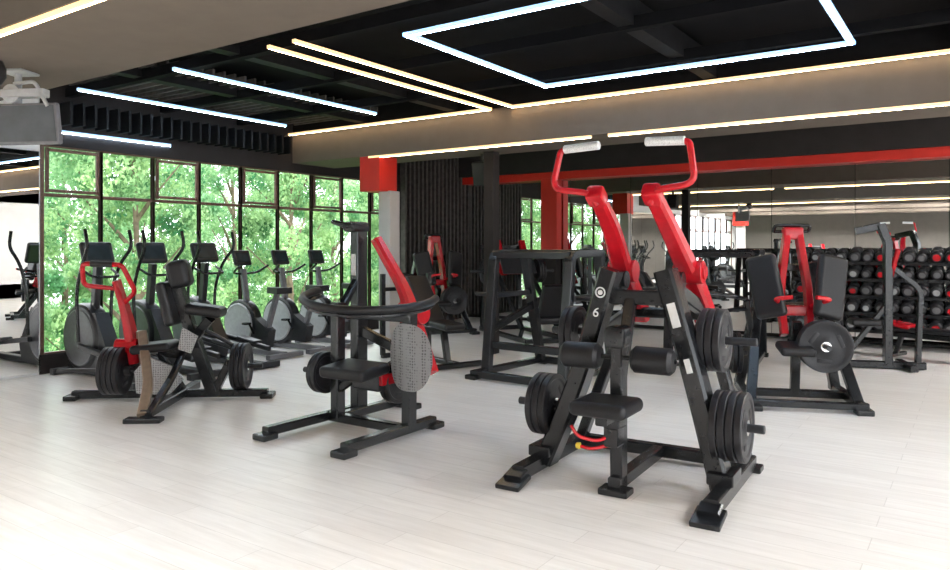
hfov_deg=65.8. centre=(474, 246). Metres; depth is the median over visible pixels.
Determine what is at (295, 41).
led strip
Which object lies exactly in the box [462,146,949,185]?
trim
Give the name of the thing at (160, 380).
machine
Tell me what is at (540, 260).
weight plate
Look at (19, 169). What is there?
mirror panel
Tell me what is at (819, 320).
weight plate
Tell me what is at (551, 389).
weight plate
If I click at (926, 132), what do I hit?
ceiling beam
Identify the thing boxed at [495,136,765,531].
machine
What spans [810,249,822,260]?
dumbbell
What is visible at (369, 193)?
window
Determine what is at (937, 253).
dumbbell
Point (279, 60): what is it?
trim
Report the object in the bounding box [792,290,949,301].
shelf
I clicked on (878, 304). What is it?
dumbbell
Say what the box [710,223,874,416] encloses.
machine
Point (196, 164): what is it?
window
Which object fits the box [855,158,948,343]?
mirror panel
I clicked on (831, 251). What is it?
dumbbell
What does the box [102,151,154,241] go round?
window
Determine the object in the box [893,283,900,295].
dumbbell
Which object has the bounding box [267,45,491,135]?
led strip
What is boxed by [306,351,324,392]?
weight plate
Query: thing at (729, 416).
weight plate
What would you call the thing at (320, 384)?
weight plate
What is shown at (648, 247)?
mirror panel
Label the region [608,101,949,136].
led strip
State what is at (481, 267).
weight plate
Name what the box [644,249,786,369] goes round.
frame
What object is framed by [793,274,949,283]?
shelf
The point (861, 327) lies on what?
dumbbell
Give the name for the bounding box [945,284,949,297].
dumbbell
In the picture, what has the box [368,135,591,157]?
led strip
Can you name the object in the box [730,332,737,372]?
weight plate
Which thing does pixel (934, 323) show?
dumbbell
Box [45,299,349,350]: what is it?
ground
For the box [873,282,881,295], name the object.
dumbbell
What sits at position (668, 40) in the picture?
beam
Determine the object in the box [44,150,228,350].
tree
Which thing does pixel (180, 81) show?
trim
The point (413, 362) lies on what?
machine
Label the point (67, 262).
tree
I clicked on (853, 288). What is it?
dumbbell
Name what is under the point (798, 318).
dumbbell
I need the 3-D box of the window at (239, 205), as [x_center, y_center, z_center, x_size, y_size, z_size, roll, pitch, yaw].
[-3.602,0.030,10.384,0.050,2.440,0.725,0,0,35]
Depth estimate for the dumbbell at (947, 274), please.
10.08 m
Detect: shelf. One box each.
[790,324,927,333]
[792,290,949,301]
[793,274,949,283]
[794,258,949,265]
[844,307,949,319]
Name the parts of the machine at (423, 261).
seat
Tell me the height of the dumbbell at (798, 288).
0.234 m
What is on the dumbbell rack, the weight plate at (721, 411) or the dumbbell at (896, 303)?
the dumbbell at (896, 303)
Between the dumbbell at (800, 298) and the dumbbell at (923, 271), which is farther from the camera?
the dumbbell at (800, 298)
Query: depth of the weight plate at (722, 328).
4.34 m
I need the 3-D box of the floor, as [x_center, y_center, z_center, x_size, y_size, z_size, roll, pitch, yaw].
[-0.291,1.500,2.930,14.200,0.100,20.900,0,0,35]
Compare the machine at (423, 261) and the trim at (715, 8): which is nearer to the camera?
the trim at (715, 8)
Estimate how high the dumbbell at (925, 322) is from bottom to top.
0.196 m
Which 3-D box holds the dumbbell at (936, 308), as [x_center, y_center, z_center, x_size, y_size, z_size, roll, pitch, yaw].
[6.382,0.830,10.163,0.166,0.234,0.357,0,0,32]
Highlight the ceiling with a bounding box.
[169,0,949,100]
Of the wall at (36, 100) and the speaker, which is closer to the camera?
the wall at (36, 100)
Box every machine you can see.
[57,259,275,423]
[252,220,443,459]
[401,234,479,334]
[470,240,561,343]
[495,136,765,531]
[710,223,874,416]
[848,222,926,372]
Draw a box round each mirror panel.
[0,148,38,377]
[469,183,515,315]
[516,180,570,316]
[571,177,630,315]
[631,173,696,325]
[698,169,771,332]
[772,164,854,337]
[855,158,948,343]
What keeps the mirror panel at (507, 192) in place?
attached to the wall at (470, 315)
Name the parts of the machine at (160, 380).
lever arm, leg frame, seat, foot plate, backrest, plate, link rod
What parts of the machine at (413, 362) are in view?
handle, seat, arm rest rail, lever arm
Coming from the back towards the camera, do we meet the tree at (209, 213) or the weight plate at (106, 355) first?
the tree at (209, 213)
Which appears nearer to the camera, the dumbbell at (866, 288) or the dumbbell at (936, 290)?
the dumbbell at (936, 290)
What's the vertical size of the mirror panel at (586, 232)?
2.640 m
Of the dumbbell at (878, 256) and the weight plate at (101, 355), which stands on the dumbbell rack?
the dumbbell at (878, 256)
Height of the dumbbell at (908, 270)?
0.196 m
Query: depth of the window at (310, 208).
11.77 m
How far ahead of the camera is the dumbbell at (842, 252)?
10.90 m
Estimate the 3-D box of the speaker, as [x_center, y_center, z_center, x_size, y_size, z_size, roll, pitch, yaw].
[0.104,-1.074,10.303,0.220,0.451,0.249,0,0,35]
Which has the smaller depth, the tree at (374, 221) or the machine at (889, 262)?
the machine at (889, 262)
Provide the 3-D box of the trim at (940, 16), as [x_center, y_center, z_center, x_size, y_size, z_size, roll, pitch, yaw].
[2.286,-1.800,6.680,13.800,0.100,0.080,0,0,35]
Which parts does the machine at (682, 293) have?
knob, adjustment lever, lever arm, seat, frame, lever arm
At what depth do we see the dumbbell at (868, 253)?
10.69 m
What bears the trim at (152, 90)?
attached to the wall at (36, 100)
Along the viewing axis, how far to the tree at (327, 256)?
36.24 m
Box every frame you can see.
[465,249,611,384]
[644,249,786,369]
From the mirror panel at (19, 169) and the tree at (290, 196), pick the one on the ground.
the tree at (290, 196)
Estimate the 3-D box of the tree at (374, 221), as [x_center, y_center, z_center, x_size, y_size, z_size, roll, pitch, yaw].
[-2.339,1.346,23.383,3.608,8.722,3.503,0,0,-44]
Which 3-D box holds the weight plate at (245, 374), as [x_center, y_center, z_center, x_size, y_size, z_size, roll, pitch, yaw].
[-2.219,1.150,7.126,0.045,0.440,0.440,0,0,-3]
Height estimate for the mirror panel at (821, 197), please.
2.640 m
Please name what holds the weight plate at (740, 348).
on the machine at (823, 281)
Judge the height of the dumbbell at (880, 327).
0.234 m
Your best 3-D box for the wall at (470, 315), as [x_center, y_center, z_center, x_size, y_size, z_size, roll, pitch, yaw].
[5.582,-0.300,11.477,14.200,3.500,0.200,0,0,35]
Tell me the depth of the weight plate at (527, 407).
4.72 m
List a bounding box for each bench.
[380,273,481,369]
[893,319,949,356]
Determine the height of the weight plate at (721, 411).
0.400 m
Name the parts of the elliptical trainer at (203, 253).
moving handle, fixed handle, moving handle, frame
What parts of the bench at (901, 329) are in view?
seat, frame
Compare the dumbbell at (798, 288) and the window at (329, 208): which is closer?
the dumbbell at (798, 288)
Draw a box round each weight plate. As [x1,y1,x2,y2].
[95,347,109,394]
[100,347,114,394]
[106,347,119,394]
[111,347,133,394]
[228,343,238,388]
[233,343,243,388]
[238,343,253,388]
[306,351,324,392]
[310,351,330,392]
[380,361,391,402]
[383,373,401,403]
[442,287,467,314]
[479,259,483,283]
[524,372,545,433]
[531,372,550,433]
[533,259,541,281]
[537,373,565,432]
[538,259,543,282]
[541,259,546,281]
[558,306,573,346]
[565,306,586,341]
[696,308,711,370]
[704,308,718,371]
[707,389,724,457]
[712,309,732,372]
[716,390,732,461]
[724,391,740,462]
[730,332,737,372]
[733,392,754,463]
[736,332,742,372]
[796,320,829,363]
[797,320,832,359]
[798,321,854,372]
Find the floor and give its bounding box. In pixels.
[0,317,949,569]
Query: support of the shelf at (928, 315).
attached to the dumbbell rack
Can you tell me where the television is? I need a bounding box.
[0,68,62,144]
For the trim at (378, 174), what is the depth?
10.54 m
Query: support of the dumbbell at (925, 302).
on the dumbbell rack
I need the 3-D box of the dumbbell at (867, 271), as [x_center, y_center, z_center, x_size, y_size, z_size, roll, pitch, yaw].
[5.738,0.364,10.751,0.139,0.196,0.300,0,0,36]
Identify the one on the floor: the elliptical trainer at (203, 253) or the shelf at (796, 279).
the elliptical trainer at (203, 253)
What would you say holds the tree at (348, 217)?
on the ground
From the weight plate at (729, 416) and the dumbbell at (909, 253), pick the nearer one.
the weight plate at (729, 416)
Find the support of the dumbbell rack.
on the floor
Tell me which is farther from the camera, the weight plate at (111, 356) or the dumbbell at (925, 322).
the dumbbell at (925, 322)
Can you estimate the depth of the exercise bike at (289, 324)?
10.42 m
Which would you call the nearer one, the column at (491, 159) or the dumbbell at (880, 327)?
the column at (491, 159)
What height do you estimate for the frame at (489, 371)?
1.422 m
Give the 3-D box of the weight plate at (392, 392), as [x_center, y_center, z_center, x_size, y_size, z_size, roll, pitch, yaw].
[-0.603,1.070,5.838,0.044,0.340,0.340,0,0,35]
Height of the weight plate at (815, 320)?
0.470 m
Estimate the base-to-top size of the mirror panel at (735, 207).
2.640 m
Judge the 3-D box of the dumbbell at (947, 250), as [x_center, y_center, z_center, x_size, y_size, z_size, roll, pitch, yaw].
[6.623,0.110,10.215,0.166,0.234,0.357,0,0,32]
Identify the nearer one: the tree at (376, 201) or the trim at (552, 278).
the trim at (552, 278)
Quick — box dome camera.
[0,61,6,85]
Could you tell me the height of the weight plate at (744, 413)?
0.400 m
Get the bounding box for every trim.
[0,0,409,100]
[65,0,509,97]
[69,60,377,125]
[113,62,366,123]
[160,0,807,112]
[207,37,457,111]
[237,8,949,125]
[292,23,949,132]
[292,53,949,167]
[360,156,396,192]
[400,158,468,323]
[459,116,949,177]
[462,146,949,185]
[541,178,561,249]
[542,259,560,287]
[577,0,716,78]
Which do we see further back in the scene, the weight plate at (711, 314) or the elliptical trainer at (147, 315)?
the elliptical trainer at (147, 315)
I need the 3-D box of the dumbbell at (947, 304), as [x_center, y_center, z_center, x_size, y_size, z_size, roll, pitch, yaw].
[6.522,0.837,10.066,0.153,0.215,0.328,0,0,33]
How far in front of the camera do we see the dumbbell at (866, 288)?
10.58 m
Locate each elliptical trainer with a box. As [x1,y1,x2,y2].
[50,229,158,388]
[119,230,220,380]
[172,231,279,369]
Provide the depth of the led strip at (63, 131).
9.05 m
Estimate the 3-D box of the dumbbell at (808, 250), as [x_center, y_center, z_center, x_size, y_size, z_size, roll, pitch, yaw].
[5.063,0.110,11.287,0.166,0.234,0.357,0,0,34]
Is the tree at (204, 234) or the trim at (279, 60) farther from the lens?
the tree at (204, 234)
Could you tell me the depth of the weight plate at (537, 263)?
12.29 m
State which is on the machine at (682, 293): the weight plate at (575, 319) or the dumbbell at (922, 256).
the weight plate at (575, 319)
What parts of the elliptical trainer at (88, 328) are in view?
moving handle, frame, fixed handle, moving handle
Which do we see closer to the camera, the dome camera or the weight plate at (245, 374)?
the dome camera
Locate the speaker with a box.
[472,154,483,186]
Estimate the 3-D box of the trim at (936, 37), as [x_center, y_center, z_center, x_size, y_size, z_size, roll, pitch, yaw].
[3.107,-1.900,7.875,13.800,0.300,0.900,0,0,35]
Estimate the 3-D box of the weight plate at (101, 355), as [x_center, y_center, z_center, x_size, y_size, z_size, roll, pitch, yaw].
[-3.413,1.150,6.832,0.045,0.440,0.440,0,0,-4]
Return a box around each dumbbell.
[795,280,802,292]
[795,316,803,325]
[796,296,803,301]
[806,247,811,258]
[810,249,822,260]
[824,248,835,255]
[835,248,848,258]
[836,315,847,325]
[845,298,860,311]
[845,315,858,328]
[847,265,860,277]
[847,282,859,294]
[848,247,862,261]
[859,282,874,294]
[859,316,872,328]
[860,299,871,311]
[861,248,873,261]
[861,265,873,277]
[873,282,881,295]
[873,317,881,329]
[874,299,881,311]
[875,248,881,261]
[875,265,881,278]
[893,266,901,278]
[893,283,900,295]
[893,300,901,313]
[900,300,915,313]
[901,283,914,296]
[901,317,914,323]
[902,247,915,261]
[903,266,914,277]
[915,301,927,314]
[916,249,928,261]
[917,266,928,279]
[918,283,929,296]
[923,318,927,327]
[929,301,943,315]
[929,319,943,328]
[930,247,943,262]
[930,266,942,279]
[930,283,942,297]
[943,319,949,329]
[944,247,949,262]
[945,267,949,279]
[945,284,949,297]
[945,302,949,315]
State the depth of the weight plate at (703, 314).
4.31 m
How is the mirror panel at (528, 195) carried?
attached to the wall at (470, 315)
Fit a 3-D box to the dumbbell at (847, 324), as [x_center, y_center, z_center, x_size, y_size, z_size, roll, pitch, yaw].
[5.494,1.077,10.700,0.153,0.215,0.328,0,0,35]
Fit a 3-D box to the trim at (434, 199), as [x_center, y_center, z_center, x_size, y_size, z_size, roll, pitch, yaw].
[-0.746,-0.300,14.327,0.120,3.500,2.050,0,0,35]
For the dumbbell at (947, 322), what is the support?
on the dumbbell rack
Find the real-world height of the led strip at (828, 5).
0.033 m
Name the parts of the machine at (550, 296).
foot plate, seat, backrest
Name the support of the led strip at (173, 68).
attached to the wall
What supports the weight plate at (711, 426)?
on the machine at (682, 293)
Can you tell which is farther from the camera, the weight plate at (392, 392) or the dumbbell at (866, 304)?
the dumbbell at (866, 304)
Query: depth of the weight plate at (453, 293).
12.30 m
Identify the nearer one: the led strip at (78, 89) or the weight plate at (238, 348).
the weight plate at (238, 348)
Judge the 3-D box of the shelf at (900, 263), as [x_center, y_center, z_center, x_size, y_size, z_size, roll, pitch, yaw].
[5.915,0.215,10.694,2.336,0.100,0.268,0,0,34]
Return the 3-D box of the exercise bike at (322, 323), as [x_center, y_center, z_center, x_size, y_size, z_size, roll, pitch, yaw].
[-2.167,0.742,11.015,1.230,1.395,0.560,0,0,35]
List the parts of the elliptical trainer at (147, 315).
moving handle, fixed handle, moving handle, frame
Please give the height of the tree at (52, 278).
10.250 m
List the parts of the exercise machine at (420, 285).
backrest, seat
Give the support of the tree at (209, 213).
on the ground
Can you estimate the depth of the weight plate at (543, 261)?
12.27 m
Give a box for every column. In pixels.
[379,191,399,346]
[484,151,498,353]
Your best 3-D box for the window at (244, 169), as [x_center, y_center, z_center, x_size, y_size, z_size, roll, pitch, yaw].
[-3.208,0.030,10.944,0.065,2.440,0.725,0,0,35]
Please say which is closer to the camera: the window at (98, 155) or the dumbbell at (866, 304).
the window at (98, 155)
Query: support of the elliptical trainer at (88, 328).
on the floor
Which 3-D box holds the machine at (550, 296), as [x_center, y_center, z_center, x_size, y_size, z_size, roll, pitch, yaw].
[0.813,0.659,11.776,1.500,1.552,2.192,0,0,-20]
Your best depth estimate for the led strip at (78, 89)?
9.03 m
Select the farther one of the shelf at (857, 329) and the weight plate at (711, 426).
the shelf at (857, 329)
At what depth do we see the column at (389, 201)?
10.60 m
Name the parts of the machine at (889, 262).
seat, lever arm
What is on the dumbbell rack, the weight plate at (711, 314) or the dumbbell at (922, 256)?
the dumbbell at (922, 256)
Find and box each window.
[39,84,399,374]
[40,145,102,354]
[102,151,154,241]
[154,157,200,295]
[201,162,241,299]
[241,166,278,286]
[279,170,312,284]
[312,174,342,299]
[343,177,370,319]
[371,193,378,214]
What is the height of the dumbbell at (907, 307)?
0.234 m
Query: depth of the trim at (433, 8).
6.27 m
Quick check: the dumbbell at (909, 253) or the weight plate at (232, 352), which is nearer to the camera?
the weight plate at (232, 352)
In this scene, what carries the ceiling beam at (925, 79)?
attached to the wall
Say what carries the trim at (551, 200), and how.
attached to the wall at (470, 315)
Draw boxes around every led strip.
[0,0,105,37]
[62,130,170,146]
[77,88,286,126]
[172,67,376,114]
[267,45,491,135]
[292,39,949,107]
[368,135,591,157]
[403,0,855,87]
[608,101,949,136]
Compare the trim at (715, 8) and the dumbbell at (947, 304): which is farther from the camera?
the dumbbell at (947, 304)
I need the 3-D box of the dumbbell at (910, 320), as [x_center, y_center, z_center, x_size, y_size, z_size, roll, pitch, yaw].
[6.067,1.070,10.306,0.166,0.234,0.357,0,0,35]
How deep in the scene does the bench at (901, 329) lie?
9.53 m
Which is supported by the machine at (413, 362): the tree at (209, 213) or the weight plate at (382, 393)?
the weight plate at (382, 393)
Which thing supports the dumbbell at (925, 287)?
on the dumbbell rack
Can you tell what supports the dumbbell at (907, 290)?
on the dumbbell rack
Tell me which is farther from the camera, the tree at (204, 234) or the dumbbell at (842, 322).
the tree at (204, 234)
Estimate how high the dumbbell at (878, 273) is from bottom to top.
0.196 m
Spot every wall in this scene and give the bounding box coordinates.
[0,98,39,379]
[469,158,949,344]
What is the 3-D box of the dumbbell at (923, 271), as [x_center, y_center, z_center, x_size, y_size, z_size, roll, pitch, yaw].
[6.312,0.364,10.356,0.139,0.196,0.300,0,0,35]
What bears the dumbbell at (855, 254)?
on the dumbbell rack
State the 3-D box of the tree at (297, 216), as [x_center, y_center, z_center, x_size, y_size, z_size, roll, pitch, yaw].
[-8.698,0.582,33.040,4.296,10.250,4.254,0,0,6]
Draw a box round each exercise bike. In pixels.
[224,250,303,360]
[263,250,330,353]
[295,250,373,347]
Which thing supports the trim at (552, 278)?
attached to the wall at (470, 315)
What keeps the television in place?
hanging from the wall
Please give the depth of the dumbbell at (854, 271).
10.73 m
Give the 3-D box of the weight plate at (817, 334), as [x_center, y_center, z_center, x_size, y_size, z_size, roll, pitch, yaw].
[3.166,0.900,6.633,0.470,0.470,0.045,0,0,12]
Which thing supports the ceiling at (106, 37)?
attached to the wall
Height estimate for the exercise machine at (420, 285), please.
1.090 m
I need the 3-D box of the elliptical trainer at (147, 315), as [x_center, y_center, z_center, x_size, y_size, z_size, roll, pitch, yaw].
[-3.623,0.625,8.605,1.740,1.641,0.538,0,0,35]
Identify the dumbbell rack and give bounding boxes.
[787,256,949,348]
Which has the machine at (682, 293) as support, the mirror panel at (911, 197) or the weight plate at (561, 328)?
the weight plate at (561, 328)
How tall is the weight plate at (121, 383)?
0.440 m
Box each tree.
[44,147,133,351]
[44,148,177,351]
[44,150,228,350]
[140,158,237,334]
[166,164,299,317]
[220,169,367,329]
[231,173,329,302]
[285,178,378,304]
[306,180,378,300]
[343,181,378,305]
[367,194,378,286]
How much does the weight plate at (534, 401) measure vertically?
0.400 m
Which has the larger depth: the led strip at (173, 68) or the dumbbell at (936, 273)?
the dumbbell at (936, 273)
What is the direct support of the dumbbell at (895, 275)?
on the dumbbell rack
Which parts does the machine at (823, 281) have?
lever arm, seat, frame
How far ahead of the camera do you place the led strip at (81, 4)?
4.07 m

